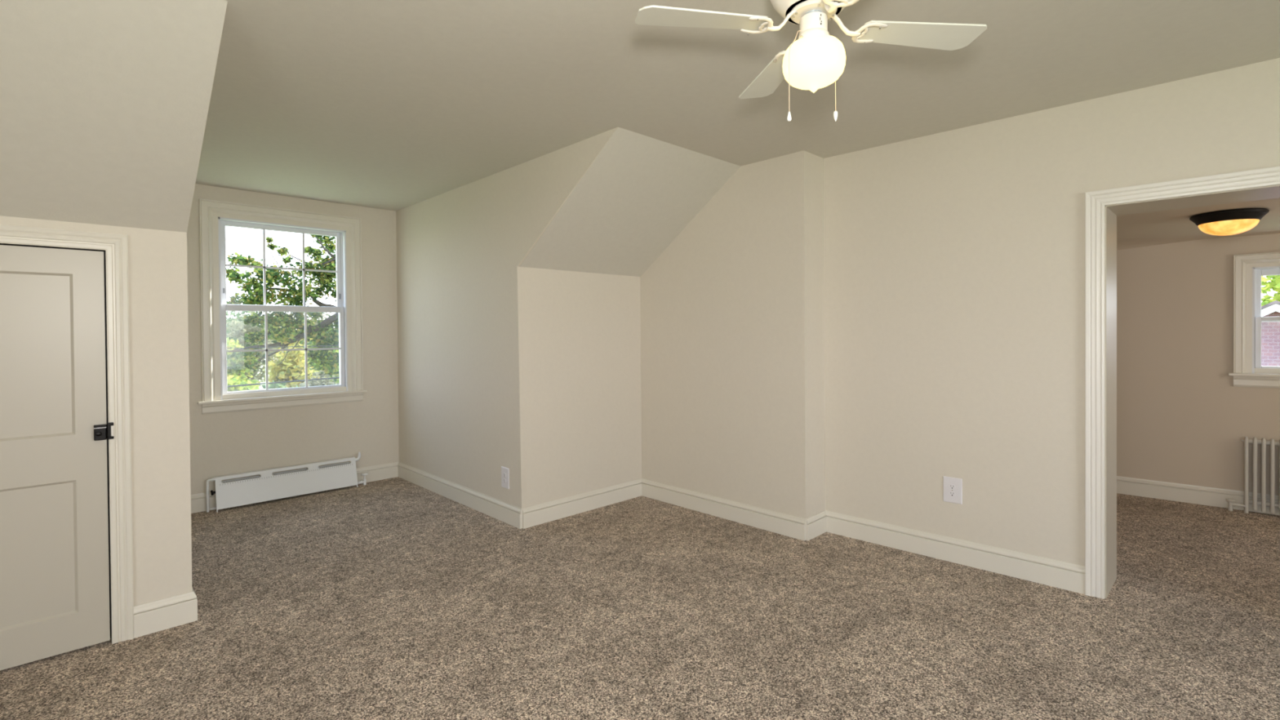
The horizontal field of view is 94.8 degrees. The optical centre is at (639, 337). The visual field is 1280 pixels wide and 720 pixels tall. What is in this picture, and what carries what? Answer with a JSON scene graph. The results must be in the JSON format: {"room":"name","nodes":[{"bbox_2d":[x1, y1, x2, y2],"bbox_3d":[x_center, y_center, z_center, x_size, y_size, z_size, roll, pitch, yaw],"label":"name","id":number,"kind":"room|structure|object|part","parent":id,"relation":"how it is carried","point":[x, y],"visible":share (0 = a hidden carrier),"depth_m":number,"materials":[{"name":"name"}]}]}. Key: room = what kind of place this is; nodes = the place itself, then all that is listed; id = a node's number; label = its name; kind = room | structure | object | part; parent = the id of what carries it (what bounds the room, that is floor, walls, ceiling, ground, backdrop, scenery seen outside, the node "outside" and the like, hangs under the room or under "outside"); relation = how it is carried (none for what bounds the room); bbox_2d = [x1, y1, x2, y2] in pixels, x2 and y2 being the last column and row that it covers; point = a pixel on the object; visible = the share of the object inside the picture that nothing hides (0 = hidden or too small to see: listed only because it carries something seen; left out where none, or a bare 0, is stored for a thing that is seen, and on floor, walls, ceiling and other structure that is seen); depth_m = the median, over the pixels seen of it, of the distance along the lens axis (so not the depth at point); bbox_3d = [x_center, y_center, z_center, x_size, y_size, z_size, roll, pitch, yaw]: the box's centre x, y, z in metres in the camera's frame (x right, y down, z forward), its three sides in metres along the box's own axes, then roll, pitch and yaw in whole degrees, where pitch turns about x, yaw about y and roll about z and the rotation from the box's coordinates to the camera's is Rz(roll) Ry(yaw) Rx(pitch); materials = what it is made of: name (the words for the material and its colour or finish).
{"room":"empty attic bedroom","nodes":[
{"label":"empty attic bedroom","id":0,"kind":"room"},
{"bbox_2d":[0,215,191,639],"bbox_3d":[-3.164,0.455,2.019,2.578,1.899,0.120,-1,1,-44],"label":"wall","id":1,"kind":"structure","parent":0,"point":[157,276],"depth_m":2.79,"materials":[{"name":"paint"}]},
{"bbox_2d":[0,244,110,671],"bbox_3d":[-2.625,0.500,2.457,0.593,1.765,0.078,-1,1,-44],"label":"door","id":2,"kind":"structure","parent":1,"relation":"in","point":[55,579],"depth_m":2.55,"materials":[{"name":"beige paint"}]},
{"bbox_3d":[-2.643,0.079,2.469,0.389,0.708,0.034,-1,1,-44],"label":"panel","id":3,"kind":"part","parent":2,"relation":"part of","materials":[{"name":"beige paint"}]},
{"bbox_3d":[-2.637,0.927,2.477,0.389,0.587,0.034,-1,1,-44],"label":"panel","id":4,"kind":"part","parent":2,"relation":"part of","materials":[{"name":"beige paint"}]},
{"bbox_3d":[-2.411,0.431,2.623,0.020,0.020,0.018,-1,1,-44],"label":"latch knob","id":5,"kind":"part","parent":2,"relation":"part of","materials":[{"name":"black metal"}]},
{"bbox_2d":[0,224,133,644],"bbox_3d":[-2.631,0.466,2.464,0.755,1.861,0.088,-1,1,-44],"label":"door frame","id":6,"kind":"structure","parent":1,"relation":"attached to","point":[115,246],"depth_m":2.68,"materials":[{"name":"beige paint"}]},
{"bbox_2d":[133,587,197,638],"bbox_3d":[-3.018,1.317,3.587,0.236,0.143,2.194,-1,1,-44],"label":"baseboard","id":7,"kind":"structure","parent":1,"relation":"attached to","point":[157,615],"depth_m":2.80,"materials":[{"name":"beige paint"}]},
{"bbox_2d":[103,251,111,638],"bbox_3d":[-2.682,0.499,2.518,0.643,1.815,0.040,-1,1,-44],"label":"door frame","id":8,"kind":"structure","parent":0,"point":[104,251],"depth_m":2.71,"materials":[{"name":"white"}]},
{"bbox_2d":[0,0,227,232],"bbox_3d":[-2.816,-0.909,1.638,2.578,0.832,1.208,-1,1,-44],"label":"ceiling","id":9,"kind":"structure","parent":0,"point":[104,104],"depth_m":2.24,"materials":[{"name":"paint"}]},
{"bbox_2d":[186,1,227,547],"bbox_3d":[-2.653,0.094,3.250,0.120,2.591,3.283,-1,1,-44],"label":"wall","id":10,"kind":"structure","parent":0,"point":[227,2],"depth_m":2.87,"materials":[{"name":"paint"}]},
{"bbox_2d":[186,183,399,494],"bbox_3d":[-3.102,0.079,5.147,2.188,2.591,0.160,-1,1,-44],"label":"wall","id":11,"kind":"structure","parent":0,"point":[221,444],"depth_m":5.25,"materials":[{"name":"paint"}]},
{"bbox_2d":[197,198,367,414],"bbox_3d":[-3.092,-0.246,5.133,1.273,1.706,0.232,-1,1,-44],"label":"window","id":12,"kind":"structure","parent":11,"relation":"in","point":[215,215],"depth_m":5.03,"materials":[{"name":"beige paint"}]},
{"bbox_3d":[-3.108,-0.594,5.144,0.939,0.736,0.028,-1,1,-44],"label":"sash","id":13,"kind":"part","parent":12,"relation":"part of","materials":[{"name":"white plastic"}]},
{"bbox_3d":[-3.076,0.109,5.124,0.939,0.762,0.032,-1,1,-44],"label":"sash","id":14,"kind":"part","parent":12,"relation":"part of","materials":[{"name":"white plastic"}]},
{"bbox_3d":[-3.106,0.483,5.161,0.967,0.041,0.175,-1,1,-44],"label":"sill","id":15,"kind":"part","parent":12,"relation":"part of","materials":[{"name":"beige paint"}]},
{"bbox_2d":[191,462,398,513],"bbox_3d":[-3.029,1.303,5.096,1.892,0.143,0.018,-1,1,-44],"label":"baseboard","id":16,"kind":"structure","parent":11,"relation":"attached to","point":[385,471],"depth_m":5.53,"materials":[{"name":"beige paint"}]},
{"bbox_2d":[395,127,617,508],"bbox_3d":[-1.224,0.069,4.648,0.145,2.591,3.276,-1,1,-44],"label":"wall","id":17,"kind":"structure","parent":0,"point":[458,353],"depth_m":4.67,"materials":[{"name":"paint"}]},
{"bbox_2d":[398,462,522,528],"bbox_3d":[-1.606,1.293,4.976,0.018,0.143,2.176,-1,1,-44],"label":"baseboard","id":18,"kind":"structure","parent":17,"relation":"attached to","point":[504,512],"depth_m":4.77,"materials":[{"name":"beige paint"}]},
{"bbox_2d":[501,466,509,488],"bbox_3d":[-0.996,1.039,4.348,0.011,0.153,0.104,-1,1,-44],"label":"wall outlet","id":19,"kind":"object","parent":17,"relation":"attached to","point":[504,471],"visible":1,"depth_m":4.34,"materials":[{"name":"white plastic"}]},
{"bbox_2d":[508,266,641,519],"bbox_3d":[-0.451,0.426,4.665,1.267,1.866,0.120,-1,1,-44],"label":"wall","id":20,"kind":"structure","parent":0,"point":[580,332],"depth_m":4.55,"materials":[{"name":"paint"}]},
{"bbox_2d":[521,478,641,528],"bbox_3d":[-0.407,1.288,4.614,1.197,0.143,0.018,-1,1,-44],"label":"baseboard","id":21,"kind":"structure","parent":20,"relation":"attached to","point":[535,515],"depth_m":4.55,"materials":[{"name":"beige paint"}]},
{"bbox_2d":[520,127,741,276],"bbox_3d":[-0.079,-0.939,4.311,1.297,0.865,1.201,-1,1,-44],"label":"ceiling","id":22,"kind":"structure","parent":0,"point":[640,192],"depth_m":4.14,"materials":[{"name":"paint"}]},
{"bbox_2d":[0,476,1279,719],"bbox_3d":[0.849,1.444,2.556,9.250,0.150,9.470,-1,1,-44],"label":"floor","id":23,"kind":"structure","parent":0,"point":[393,598],"depth_m":2.78,"materials":[{"name":"carpet"}]},
{"bbox_2d":[205,451,368,512],"bbox_3d":[-2.975,1.221,5.054,1.214,0.306,0.110,-1,1,-44],"label":"panel radiator","id":24,"kind":"object","parent":23,"relation":"on","point":[269,486],"visible":1,"depth_m":4.98,"materials":[{"name":"white metal"}]},
{"bbox_2d":[353,451,360,461],"bbox_3d":[-2.608,1.103,5.428,0.067,0.082,0.029,-1,1,-44],"label":"heater knob","id":25,"kind":"object","parent":24,"relation":"attached to","point":[359,453],"depth_m":5.43,"materials":[{"name":"white metal"}]},
{"bbox_2d":[1226,436,1279,514],"bbox_3d":[4.702,1.040,4.323,0.104,0.566,0.566,-1,1,-44],"label":"radiator","id":26,"kind":"object","parent":23,"relation":"on","point":[1246,441],"visible":1,"depth_m":4.37,"materials":[{"name":"silver metal"}]},
{"bbox_3d":[4.505,1.247,4.491,0.052,0.024,0.051,-1,1,-44],"label":"valve handle","id":27,"kind":"part","parent":26,"relation":"part of","materials":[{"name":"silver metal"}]},
{"bbox_2d":[640,150,825,519],"bbox_3d":[0.644,0.055,4.630,0.360,2.591,1.658,-1,1,-44],"label":"wall","id":28,"kind":"structure","parent":0,"point":[732,309],"depth_m":4.25,"materials":[{"name":"paint"}]},
{"bbox_2d":[195,0,1279,210],"bbox_3d":[-0.236,-1.278,1.492,6.277,0.150,9.470,-1,1,-44],"label":"ceiling","id":29,"kind":"structure","parent":0,"point":[385,104],"depth_m":2.75,"materials":[{"name":"paint"}]},
{"bbox_2d":[635,0,986,121],"bbox_3d":[0.523,-0.925,1.775,0.834,0.573,0.813,0,1,37],"label":"ceiling fan","id":30,"kind":"object","parent":29,"relation":"hanging from","point":[815,60],"visible":1,"depth_m":1.75,"materials":[{"name":"white"}]},
{"bbox_3d":[0.184,-0.932,1.726,0.386,0.022,0.130,-1,1,-8],"label":"blade","id":31,"kind":"part","parent":30,"relation":"part of","materials":[{"name":"white wood"}]},
{"bbox_3d":[0.473,-0.938,2.114,0.130,0.022,0.386,-1,1,-8],"label":"blade","id":32,"kind":"part","parent":30,"relation":"part of","materials":[{"name":"white wood"}]},
{"bbox_3d":[0.462,-0.791,1.751,0.056,0.259,0.005,-1,1,-36],"label":"pull chain","id":33,"kind":"part","parent":30,"relation":"part of","materials":[{"name":"beige metal"}]},
{"bbox_3d":[0.523,-0.981,1.775,0.136,0.016,0.136,-1,1,-44],"label":"rotor plate","id":34,"kind":"part","parent":30,"relation":"part of","materials":[{"name":"white metal"}]},
{"bbox_3d":[0.524,-0.817,1.776,0.184,0.159,0.184,-1,1,-44],"label":"glass globe","id":35,"kind":"part","parent":30,"relation":"part of","materials":[{"name":"white glass"}]},
{"bbox_3d":[0.585,-0.808,1.807,0.058,0.228,0.006,-1,1,-44],"label":"pull chain","id":36,"kind":"part","parent":30,"relation":"part of","materials":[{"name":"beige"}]},
{"bbox_3d":[0.863,-0.938,1.824,0.386,0.022,0.130,-1,1,-8],"label":"blade","id":37,"kind":"part","parent":30,"relation":"part of","materials":[{"name":"white wood"}]},
{"bbox_2d":[823,57,1279,566],"bbox_3d":[3.384,0.057,2.348,5.454,2.591,0.351,0,1,43],"label":"wall","id":38,"kind":"structure","parent":0,"point":[954,260],"depth_m":3.41,"materials":[{"name":"paint"}]},
{"bbox_2d":[641,478,1084,594],"bbox_3d":[1.156,1.281,4.042,3.027,0.143,0.282,0,1,43],"label":"baseboard","id":39,"kind":"structure","parent":38,"relation":"attached to","point":[1040,570],"depth_m":3.80,"materials":[{"name":"beige paint"}]},
{"bbox_2d":[942,475,962,504],"bbox_3d":[1.878,0.921,3.539,0.104,0.153,0.011,0,1,43],"label":"wall outlet","id":40,"kind":"object","parent":38,"relation":"attached to","point":[952,486],"visible":1,"depth_m":3.54,"materials":[{"name":"white plastic"}]},
{"bbox_2d":[949,491,955,496],"bbox_3d":[1.876,0.943,3.537,0.033,0.027,0.003,0,1,43],"label":"receptacle","id":41,"kind":"object","parent":40,"relation":"attached to","point":[951,493],"depth_m":3.54,"materials":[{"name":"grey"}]},
{"bbox_2d":[949,484,955,488],"bbox_3d":[1.875,0.900,3.537,0.033,0.027,0.003,0,1,43],"label":"receptacle","id":42,"kind":"object","parent":40,"relation":"attached to","point":[951,486],"depth_m":3.53,"materials":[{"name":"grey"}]},
{"bbox_2d":[1084,165,1279,599],"bbox_3d":[2.859,0.297,2.833,1.108,2.108,0.380,0,1,43],"label":"door frame","id":43,"kind":"structure","parent":38,"relation":"attached to","point":[1102,207],"depth_m":3.05,"materials":[{"name":"white paint"}]},
{"bbox_2d":[1116,233,1279,495],"bbox_3d":[4.744,0.026,4.487,3.626,2.591,0.179,0,1,41],"label":"wall","id":44,"kind":"structure","parent":0,"point":[1181,418],"depth_m":4.71,"materials":[{"name":"beige paint"}]},
{"bbox_2d":[1116,475,1279,515],"bbox_3d":[4.683,1.251,4.429,3.612,0.143,0.018,0,1,41],"label":"baseboard","id":45,"kind":"structure","parent":44,"relation":"attached to","point":[1198,495],"depth_m":4.70,"materials":[{"name":"beige paint"}]},
{"bbox_2d":[1227,252,1279,388],"bbox_3d":[4.993,-0.125,4.232,1.099,1.007,0.231,0,1,41],"label":"window","id":46,"kind":"structure","parent":44,"relation":"in","point":[1248,268],"depth_m":4.47,"materials":[{"name":"beige paint"}]},
{"bbox_3d":[5.021,0.254,4.251,0.852,0.041,0.174,0,1,41],"label":"sill","id":47,"kind":"part","parent":46,"relation":"part of","materials":[{"name":"beige paint"}]},
{"bbox_3d":[4.987,0.059,4.217,0.812,0.423,0.032,0,1,41],"label":"sash","id":48,"kind":"part","parent":46,"relation":"part of","materials":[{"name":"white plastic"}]},
{"bbox_3d":[5.011,-0.317,4.240,0.811,0.398,0.028,0,1,41],"label":"sash","id":49,"kind":"part","parent":46,"relation":"part of","materials":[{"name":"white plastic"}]},
{"bbox_2d":[1116,197,1279,250],"bbox_3d":[3.906,-0.788,3.668,2.491,0.223,3.600,-1,1,-44],"label":"ceiling","id":50,"kind":"structure","parent":0,"point":[1168,226],"depth_m":4.14,"materials":[{"name":"beige paint"}]},
{"bbox_2d":[1189,208,1269,235],"bbox_3d":[3.697,-0.710,3.702,0.356,0.138,0.356,-1,1,-44],"label":"flush ceiling light","id":51,"kind":"object","parent":50,"relation":"attached to","point":[1233,221],"visible":1,"depth_m":3.61,"materials":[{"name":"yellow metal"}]},
{"bbox_3d":[3.698,-0.681,3.702,0.274,0.080,0.274,-1,1,-44],"label":"lamp shade","id":52,"kind":"part","parent":51,"relation":"part of","materials":[{"name":"yellow glass"}]},
{"label":"outside","id":53,"kind":"structure","parent":0,"visible":0},
{"bbox_2d":[255,362,316,389],"bbox_3d":[-6.408,5.322,49.636,180.000,0.500,200.000,-1,1,-44],"label":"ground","id":54,"kind":"structure","parent":53,"point":[260,387],"depth_m":68.33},
{"bbox_2d":[226,374,259,391],"bbox_3d":[-10.663,3.187,15.562,1.471,4.497,1.547,-1,1,-44],"label":"autumn tree","id":55,"kind":"object","parent":54,"relation":"on","point":[234,381],"visible":0.02,"depth_m":15.33,"materials":[{"name":"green plant"}]},
{"bbox_2d":[226,337,262,388],"bbox_3d":[-19.931,2.689,28.684,2.718,5.380,2.595,-1,1,-10],"label":"autumn tree","id":56,"kind":"object","parent":54,"relation":"on","point":[238,375],"visible":0.11,"depth_m":28.75,"materials":[{"name":"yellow plant"}]},
{"bbox_2d":[226,311,276,374],"bbox_3d":[-30.735,1.171,45.371,6.655,8.256,5.806,-1,1,-35],"label":"autumn tree","id":57,"kind":"object","parent":54,"relation":"on","point":[229,319],"visible":0.06,"depth_m":44.90,"materials":[{"name":"green plant"}]},
{"bbox_2d":[226,311,288,386],"bbox_3d":[-23.719,1.772,35.502,4.146,7.138,4.242,0,1,16],"label":"autumn tree","id":58,"kind":"object","parent":54,"relation":"on","point":[241,331],"visible":0.25,"depth_m":35.27,"materials":[{"name":"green plant"}]},
{"bbox_2d":[258,380,297,389],"bbox_3d":[-10.916,3.333,17.916,1.851,4.165,2.020,-1,1,-44],"label":"autumn tree","id":59,"kind":"object","parent":54,"relation":"on","point":[282,385],"visible":0.02,"depth_m":17.56,"materials":[{"name":"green plant"}]},
{"bbox_2d":[226,234,339,382],"bbox_3d":[-4.343,0.880,14.031,6.543,9.072,8.028,0,1,7],"label":"oak tree","id":60,"kind":"object","parent":54,"relation":"on","point":[319,337],"visible":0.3,"depth_m":11.31,"materials":[{"name":"green plant"}]},
{"bbox_2d":[258,318,315,373],"bbox_3d":[-23.735,1.795,40.216,5.142,7.000,4.482,-1,1,-44],"label":"autumn tree","id":61,"kind":"object","parent":54,"relation":"on","point":[292,335],"visible":0.09,"depth_m":39.74,"materials":[{"name":"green plant"}]},
{"bbox_2d":[256,342,326,388],"bbox_3d":[-14.460,2.784,24.930,2.535,5.180,2.440,0,1,4],"label":"autumn tree","id":62,"kind":"object","parent":54,"relation":"on","point":[288,370],"visible":0.35,"depth_m":24.39,"materials":[{"name":"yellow plant"}]},
{"bbox_2d":[284,312,334,369],"bbox_3d":[-33.108,0.998,59.791,7.552,8.360,6.759,-1,1,-44],"label":"autumn tree","id":63,"kind":"object","parent":54,"relation":"on","point":[326,313],"visible":0.02,"depth_m":59.80,"materials":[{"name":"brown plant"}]},
{"bbox_2d":[289,318,338,372],"bbox_3d":[-18.137,2.076,34.906,4.650,6.458,4.526,-1,1,-44],"label":"autumn tree","id":64,"kind":"object","parent":54,"relation":"on","point":[309,342],"visible":0.02,"depth_m":33.92,"materials":[{"name":"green plant"}]},
{"bbox_2d":[299,369,339,386],"bbox_3d":[-11.207,3.246,20.892,1.922,4.286,1.891,-1,1,-44],"label":"autumn tree","id":65,"kind":"object","parent":54,"relation":"on","point":[322,382],"visible":0.06,"depth_m":20.62,"materials":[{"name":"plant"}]},
{"bbox_2d":[307,349,339,382],"bbox_3d":[-14.942,2.851,29.472,3.177,4.966,3.389,-1,1,-44],"label":"autumn tree","id":66,"kind":"object","parent":54,"relation":"on","point":[334,351],"visible":0.06,"depth_m":28.69,"materials":[{"name":"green plant"}]},
{"bbox_2d":[1261,300,1279,366],"bbox_3d":[16.899,2.238,11.960,5.400,6.040,7.520,-1,1,-44],"label":"brick house","id":67,"kind":"structure","parent":54,"relation":"on","point":[1270,331],"depth_m":12.27,"materials":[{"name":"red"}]},
{"bbox_2d":[1261,275,1279,306],"bbox_3d":[19.852,0.670,17.907,5.033,9.021,5.016,0,1,7],"label":"autumn tree","id":68,"kind":"object","parent":54,"relation":"on","point":[1274,283],"visible":0.09,"depth_m":17.79,"materials":[{"name":"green plant"}]},
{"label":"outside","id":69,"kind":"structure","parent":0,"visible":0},
{"bbox_2d":[226,345,338,348],"bbox_3d":[-1.272,0.031,11.331,26.000,0.150,0.012,-1,1,-44],"label":"utility wire","id":70,"kind":"object","parent":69,"point":[320,345],"visible":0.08,"depth_m":7.88,"materials":[{"name":"black"}]},
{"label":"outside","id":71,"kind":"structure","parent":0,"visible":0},
{"bbox_2d":[226,377,339,387],"bbox_3d":[-1.408,0.416,11.478,26.001,0.701,0.024,-1,1,-44],"label":"utility wire","id":72,"kind":"object","parent":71,"point":[248,384],"visible":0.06,"depth_m":8.06,"materials":[{"name":"black"}]}
]}

